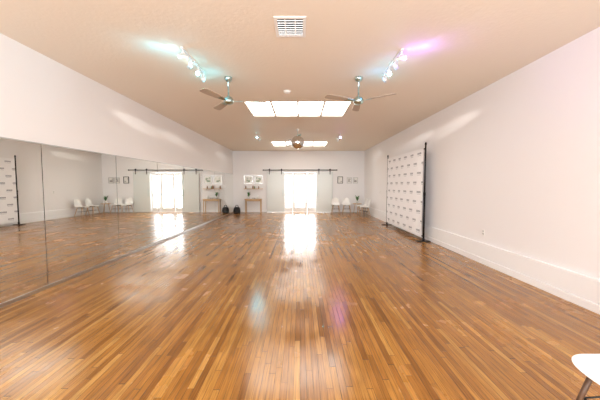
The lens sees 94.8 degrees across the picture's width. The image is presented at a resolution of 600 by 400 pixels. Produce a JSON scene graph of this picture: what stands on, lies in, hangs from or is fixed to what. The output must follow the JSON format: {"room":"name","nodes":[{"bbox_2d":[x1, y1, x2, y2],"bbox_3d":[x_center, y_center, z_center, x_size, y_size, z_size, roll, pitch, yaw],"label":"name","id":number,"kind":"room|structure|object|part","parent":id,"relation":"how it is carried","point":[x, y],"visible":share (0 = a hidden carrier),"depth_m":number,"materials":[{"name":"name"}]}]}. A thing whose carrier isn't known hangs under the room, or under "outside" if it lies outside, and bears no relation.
{"room":"exercise studio","nodes":[
{"label":"exercise studio","id":0,"kind":"room"},
{"bbox_2d":[0,33,232,173],"bbox_3d":[-3.850,-0.545,6.630,0.200,3.430,18.100,0,3,0],"label":"wall","id":1,"kind":"structure","parent":0,"point":[43,100],"depth_m":4.76,"materials":[{"name":"white paint"}]},
{"bbox_2d":[0,137,233,307],"bbox_3d":[-3.739,0.066,7.334,0.022,2.132,16.320,0,3,0],"label":"wall mirror","id":2,"kind":"object","parent":1,"relation":"attached to","point":[66,213],"visible":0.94,"depth_m":4.72,"materials":[{"name":"silver mirror"}]},
{"bbox_2d":[267,169,283,211],"bbox_3d":[-1.365,-0.523,15.388,0.970,2.435,0.072,0,3,0],"label":"panel","id":3,"kind":"object","parent":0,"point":[275,180],"visible":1,"depth_m":15.40,"materials":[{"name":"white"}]},
{"bbox_2d":[233,151,364,209],"bbox_3d":[-0.075,-1.031,15.567,7.350,3.430,0.200,0,3,0],"label":"wall","id":4,"kind":"structure","parent":0,"point":[245,163],"depth_m":15.43,"materials":[{"name":"white paint"}]},
{"bbox_2d":[244,176,252,183],"bbox_3d":[-2.880,-1.135,15.446,0.480,0.450,0.030,0,3,0],"label":"picture frame","id":5,"kind":"object","parent":4,"relation":"attached to","point":[247,179],"visible":1,"depth_m":15.44,"materials":[{"name":"white paper"}]},
{"bbox_2d":[255,176,262,183],"bbox_3d":[-2.320,-1.135,15.446,0.440,0.450,0.030,0,3,0],"label":"picture frame","id":6,"kind":"object","parent":4,"relation":"attached to","point":[258,179],"visible":1,"depth_m":15.45,"materials":[{"name":"white paper"}]},
{"bbox_2d":[284,173,292,211],"bbox_3d":[-0.655,-0.428,15.622,0.470,2.200,0.045,0,3,0],"label":"door","id":7,"kind":"structure","parent":4,"relation":"in","point":[291,174],"depth_m":15.61,"materials":[{"name":"white"}]},
{"bbox_2d":[293,173,306,211],"bbox_3d":[0.000,-0.427,15.592,0.800,2.200,0.105,0,3,0],"label":"door","id":8,"kind":"structure","parent":4,"relation":"in","point":[294,174],"depth_m":15.61,"materials":[{"name":"white"}]},
{"bbox_2d":[283,171,316,172],"bbox_3d":[0.000,-0.461,15.588,1.940,2.290,0.220,0,3,0],"label":"trim","id":9,"kind":"structure","parent":4,"relation":"attached to","point":[283,171],"depth_m":15.41,"materials":[{"name":"white paint"}]},
{"bbox_2d":[240,210,361,211],"bbox_3d":[-0.080,0.627,15.548,7.220,0.120,0.018,0,3,0],"label":"baseboard","id":10,"kind":"structure","parent":4,"relation":"attached to","point":[240,210],"depth_m":15.54,"materials":[{"name":"white paint"}]},
{"bbox_2d":[307,173,315,211],"bbox_3d":[0.655,-0.428,15.622,0.470,2.200,0.045,0,3,0],"label":"door","id":11,"kind":"structure","parent":4,"relation":"in","point":[308,174],"depth_m":15.61,"materials":[{"name":"white"}]},
{"bbox_2d":[337,177,342,182],"bbox_3d":[2.250,-1.120,15.447,0.300,0.380,0.030,0,3,0],"label":"picture frame","id":12,"kind":"object","parent":4,"relation":"attached to","point":[339,179],"visible":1,"depth_m":15.45,"materials":[{"name":"black metal"}]},
{"bbox_2d":[347,177,351,182],"bbox_3d":[2.760,-1.095,15.448,0.280,0.330,0.030,0,3,0],"label":"picture frame","id":13,"kind":"object","parent":4,"relation":"attached to","point":[349,179],"visible":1,"depth_m":15.45,"materials":[{"name":"silver metal"}]},
{"bbox_2d":[353,177,357,182],"bbox_3d":[3.100,-1.095,15.448,0.280,0.330,0.030,0,3,0],"label":"picture frame","id":14,"kind":"object","parent":4,"relation":"attached to","point":[355,179],"visible":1,"depth_m":15.45,"materials":[{"name":"silver metal"}]},
{"bbox_2d":[0,212,599,399],"bbox_3d":[-0.075,1.217,6.726,7.750,0.100,18.100,0,3,0],"label":"floor","id":15,"kind":"structure","parent":0,"point":[242,305],"depth_m":3.08,"materials":[{"name":"brown wood"}]},
{"bbox_2d":[233,205,239,212],"bbox_3d":[-3.430,0.493,14.999,0.380,0.449,0.285,0,3,0],"label":"tote bag","id":16,"kind":"object","parent":15,"relation":"on","point":[236,209],"visible":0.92,"depth_m":14.89,"materials":[{"name":"black fabric"}]},
{"bbox_2d":[244,199,261,212],"bbox_3d":[-2.585,0.319,15.330,0.930,0.760,0.360,0,3,0],"label":"console table","id":17,"kind":"object","parent":15,"relation":"on","point":[246,200],"visible":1,"depth_m":15.16,"materials":[{"name":"brown wood"}]},
{"bbox_2d":[331,198,339,211],"bbox_3d":[1.950,0.302,15.076,0.466,0.828,0.506,0,3,0],"label":"shell chair","id":18,"kind":"object","parent":15,"relation":"on","point":[335,201],"visible":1,"depth_m":15.24,"materials":[{"name":"white plastic"}]},
{"bbox_2d":[342,198,350,211],"bbox_3d":[2.551,0.300,15.106,0.466,0.828,0.506,0,3,4],"label":"shell chair","id":19,"kind":"object","parent":15,"relation":"on","point":[346,201],"visible":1,"depth_m":15.27,"materials":[{"name":"white plastic"}]},
{"bbox_2d":[357,199,366,213],"bbox_3d":[3.198,0.350,14.191,0.506,0.828,0.466,0,3,-2],"label":"shell chair","id":20,"kind":"object","parent":15,"relation":"on","point":[365,203],"visible":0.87,"depth_m":14.26,"materials":[{"name":"white plastic"}]},
{"bbox_2d":[360,199,370,216],"bbox_3d":[3.198,0.388,13.490,0.506,0.828,0.466,0,3,2],"label":"shell chair","id":21,"kind":"object","parent":15,"relation":"on","point":[369,201],"visible":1,"depth_m":13.56,"materials":[{"name":"white plastic"}]},
{"bbox_2d":[381,142,430,241],"bbox_3d":[3.330,-0.287,8.973,0.360,2.660,3.270,0,3,0],"label":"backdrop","id":22,"kind":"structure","parent":15,"relation":"on","point":[405,193],"depth_m":8.52,"materials":[{"name":"white fabric"}]},
{"bbox_2d":[571,354,599,399],"bbox_3d":[1.908,1.039,1.515,0.506,0.828,0.466,0,3,-4],"label":"shell chair","id":23,"kind":"object","parent":15,"relation":"on","point":[588,364],"visible":1,"depth_m":1.66,"materials":[{"name":"white plastic"}]},
{"bbox_2d":[0,0,599,150],"bbox_3d":[-0.075,-2.333,6.533,7.750,0.150,18.100,0,3,0],"label":"ceiling","id":24,"kind":"structure","parent":0,"point":[454,49],"depth_m":3.96,"materials":[{"name":"beige paint"}]},
{"bbox_2d":[178,46,205,82],"bbox_3d":[-1.623,-2.050,4.259,0.138,0.169,0.928,0,3,0],"label":"track light","id":25,"kind":"object","parent":24,"relation":"attached to","point":[193,62],"visible":1,"depth_m":4.10,"materials":[{"name":"white metal"}]},
{"bbox_3d":[-1.630,-2.118,4.241,0.060,0.030,0.900,0,3,0],"label":"rail","id":26,"kind":"part","parent":25,"relation":"part of","materials":[{"name":"white metal"}]},
{"bbox_2d":[200,76,265,109],"bbox_3d":[-1.127,-1.936,4.917,1.033,0.467,1.182,0,3,-6],"label":"ceiling fan","id":27,"kind":"object","parent":24,"relation":"hanging from","point":[227,100],"depth_m":4.85,"materials":[{"name":"brown wood"}]},
{"bbox_2d":[273,16,305,36],"bbox_3d":[-0.115,-2.075,3.322,0.370,0.016,0.420,0,3,0],"label":"ceiling air vent","id":28,"kind":"object","parent":24,"relation":"attached to","point":[285,26],"depth_m":3.29,"materials":[{"name":"white metal"}]},
{"bbox_2d":[291,129,303,148],"bbox_3d":[-0.079,-2.076,9.401,0.449,0.675,0.450,0,3,0],"label":"disco ball","id":29,"kind":"object","parent":24,"relation":"hanging from","point":[297,142],"visible":1,"depth_m":9.26,"materials":[{"name":"metal"}]},
{"bbox_2d":[244,101,352,115],"bbox_3d":[-0.050,-2.335,6.984,2.544,0.095,1.400,0,3,0],"label":"skylight","id":30,"kind":"object","parent":24,"relation":"attached to","point":[270,108],"visible":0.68,"depth_m":7.07,"materials":[{"name":"white glass"}]},
{"bbox_2d":[271,142,327,145],"bbox_3d":[-0.025,-2.655,12.875,2.594,0.095,1.400,0,3,0],"label":"skylight","id":31,"kind":"object","parent":24,"relation":"attached to","point":[273,143],"visible":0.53,"depth_m":13.05,"materials":[{"name":"white glass"}]},
{"bbox_2d":[286,134,322,145],"bbox_3d":[0.183,-2.275,10.410,1.393,0.387,1.598,0,3,-5],"label":"ceiling fan","id":32,"kind":"object","parent":24,"relation":"hanging from","point":[298,134],"depth_m":10.38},
{"bbox_2d":[325,76,395,110],"bbox_3d":[1.156,-1.931,4.818,1.033,0.467,1.182,2,4,36],"label":"ceiling fan","id":33,"kind":"object","parent":24,"relation":"hanging from","point":[358,100],"depth_m":4.83,"materials":[{"name":"brown wood"}]},
{"bbox_2d":[383,48,405,82],"bbox_3d":[1.424,-2.051,4.281,0.138,0.169,0.889,0,3,0],"label":"track light","id":34,"kind":"object","parent":24,"relation":"attached to","point":[397,57],"visible":1,"depth_m":4.14,"materials":[{"name":"white metal"}]},
{"bbox_3d":[1.430,-2.120,4.266,0.060,0.030,0.850,0,3,0],"label":"rail","id":35,"kind":"part","parent":34,"relation":"part of","materials":[{"name":"white metal"}]},
{"bbox_2d":[316,169,332,211],"bbox_3d":[1.360,-0.523,15.388,0.920,2.435,0.072,0,3,0],"label":"panel","id":36,"kind":"object","parent":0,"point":[324,180],"visible":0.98,"depth_m":15.40,"materials":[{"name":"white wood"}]},
{"bbox_2d":[364,27,599,278],"bbox_3d":[3.700,-0.545,6.630,0.200,3.430,18.100,0,3,0],"label":"wall","id":37,"kind":"structure","parent":0,"point":[516,160],"depth_m":4.45,"materials":[{"name":"white paint"}]},
{"bbox_2d":[363,207,599,304],"bbox_3d":[3.575,0.912,6.709,0.050,0.290,17.700,0,3,0],"label":"trim","id":38,"kind":"structure","parent":37,"relation":"attached to","point":[581,285],"depth_m":4.33,"materials":[{"name":"white paint"}]},
{"bbox_2d":[363,212,599,314],"bbox_3d":[3.566,1.112,6.720,0.068,0.110,17.700,0,3,0],"label":"baseboard","id":39,"kind":"structure","parent":37,"relation":"attached to","point":[589,305],"depth_m":4.34,"materials":[{"name":"white paint"}]},
{"label":"outside","id":40,"kind":"structure","parent":0,"visible":0},
{"bbox_2d":[286,202,313,207],"bbox_3d":[0.000,0.507,20.157,16.000,0.100,8.800,0,3,0],"label":"ground","id":41,"kind":"structure","parent":40,"point":[288,204],"depth_m":21.44,"materials":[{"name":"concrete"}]}
]}

